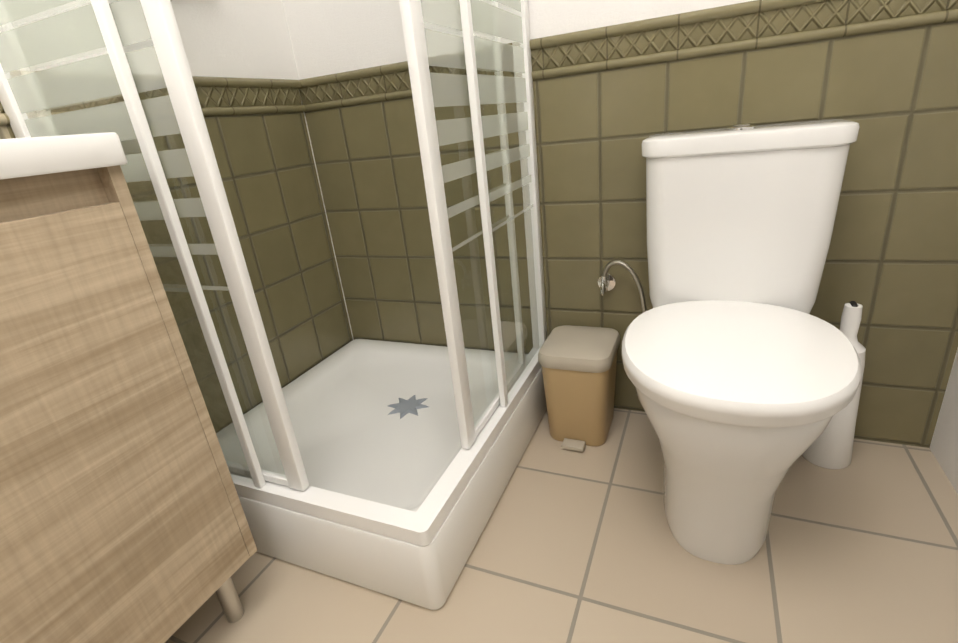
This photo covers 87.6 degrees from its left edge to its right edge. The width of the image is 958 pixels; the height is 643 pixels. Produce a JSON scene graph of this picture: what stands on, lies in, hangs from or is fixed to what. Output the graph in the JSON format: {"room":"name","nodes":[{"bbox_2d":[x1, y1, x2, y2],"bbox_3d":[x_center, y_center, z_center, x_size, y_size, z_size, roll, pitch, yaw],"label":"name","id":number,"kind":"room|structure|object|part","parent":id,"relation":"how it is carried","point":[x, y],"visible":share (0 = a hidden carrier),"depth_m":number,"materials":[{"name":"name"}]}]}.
{"room":"bathroom","nodes":[
{"label":"bathroom","id":0,"kind":"room"},
{"bbox_2d":[8,0,353,339],"bbox_3d":[-1.105,-0.437,0.466,0.120,2.400,2.690,4,24,24],"label":"wall","id":1,"kind":"structure","parent":0,"point":[238,38],"depth_m":1.26,"materials":[{"name":"white paint"}]},
{"bbox_2d":[0,111,11,138],"bbox_3d":[-1.126,0.353,0.360,0.022,1.025,1.652,4,24,24],"label":"wall tiles","id":2,"kind":"structure","parent":1,"relation":"attached to","point":[4,133],"depth_m":0.89,"materials":[{"name":"beige tile"}]},
{"bbox_2d":[0,71,352,432],"bbox_3d":[-0.649,-0.110,1.376,0.022,1.025,0.776,4,24,24],"label":"shower wall tiles","id":3,"kind":"structure","parent":1,"relation":"attached to","point":[259,136],"depth_m":1.41,"materials":[{"name":"green tile"}]},
{"bbox_2d":[282,0,753,79],"bbox_3d":[0.231,-0.873,1.176,1.700,2.400,0.120,4,24,24],"label":"wall","id":4,"kind":"structure","parent":0,"point":[328,37],"depth_m":1.36,"materials":[{"name":"white paint"}]},
{"bbox_2d":[299,0,957,447],"bbox_3d":[0.274,-0.212,1.373,1.700,1.025,0.022,4,24,24],"label":"wall tiles","id":5,"kind":"structure","parent":4,"relation":"attached to","point":[883,74],"depth_m":1.20,"materials":[{"name":"green tile"}]},
{"bbox_2d":[165,408,957,642],"bbox_3d":[-0.144,0.770,0.567,1.940,0.100,2.690,4,24,24],"label":"floor","id":6,"kind":"structure","parent":0,"point":[572,546],"depth_m":0.99,"materials":[{"name":"tile"}]},
{"bbox_2d":[0,132,256,642],"bbox_3d":[-0.820,0.236,0.510,0.426,1.068,0.911,4,24,24],"label":"bathroom vanity","id":7,"kind":"object","parent":6,"relation":"on","point":[123,519],"visible":1,"depth_m":0.68,"materials":[{"name":"brown wood"}]},
{"bbox_2d":[0,0,546,609],"bbox_3d":[-0.365,-0.549,1.048,0.752,2.020,0.789,4,24,24],"label":"shower","id":8,"kind":"object","parent":6,"relation":"on","point":[386,468],"visible":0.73,"depth_m":1.00,"materials":[{"name":"white plastic"}]},
{"bbox_2d":[160,338,546,609],"bbox_3d":[-0.265,0.307,1.391,0.741,0.165,0.789,4,24,24],"label":"tray","id":9,"kind":"object","parent":8,"relation":"attached to","point":[373,420],"depth_m":1.23,"materials":[{"name":"white ceramic"}]},
{"bbox_2d":[538,325,619,451],"bbox_3d":[0.283,0.179,1.396,0.192,0.284,0.231,4,24,24],"label":"trash bin","id":10,"kind":"object","parent":6,"relation":"on","point":[578,364],"visible":0.98,"depth_m":1.32,"materials":[{"name":"beige plastic"}]},
{"bbox_2d":[598,119,861,564],"bbox_3d":[0.443,0.033,1.032,0.513,0.792,0.630,4,24,24],"label":"toilet","id":11,"kind":"object","parent":6,"relation":"on","point":[742,367],"visible":1,"depth_m":0.94,"materials":[{"name":"white ceramic"}]},
{"bbox_3d":[0.519,0.223,1.073,0.364,0.395,0.581,4,24,24],"label":"bowl","id":12,"kind":"part","parent":11,"relation":"part of","materials":[{"name":"white ceramic"}]},
{"bbox_3d":[0.461,0.052,0.917,0.384,0.048,0.436,4,24,24],"label":"seat","id":13,"kind":"part","parent":11,"relation":"part of","materials":[{"name":"white plastic"}]},
{"bbox_3d":[0.558,-0.220,1.096,0.380,0.397,0.196,4,24,24],"label":"tank","id":14,"kind":"part","parent":11,"relation":"part of","materials":[{"name":"white ceramic"}]},
{"bbox_2d":[802,301,865,468],"bbox_3d":[0.836,0.146,1.161,0.104,0.406,0.104,4,24,24],"label":"toilet brush","id":15,"kind":"object","parent":6,"relation":"on","point":[830,446],"visible":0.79,"depth_m":1.16,"materials":[{"name":"white plastic"}]},
{"bbox_2d":[930,348,957,493],"bbox_3d":[0.558,-0.328,-0.264,0.120,2.400,2.690,4,24,24],"label":"wall","id":16,"kind":"structure","parent":0,"point":[944,446],"depth_m":1.14,"materials":[{"name":"white paint"}]}
]}

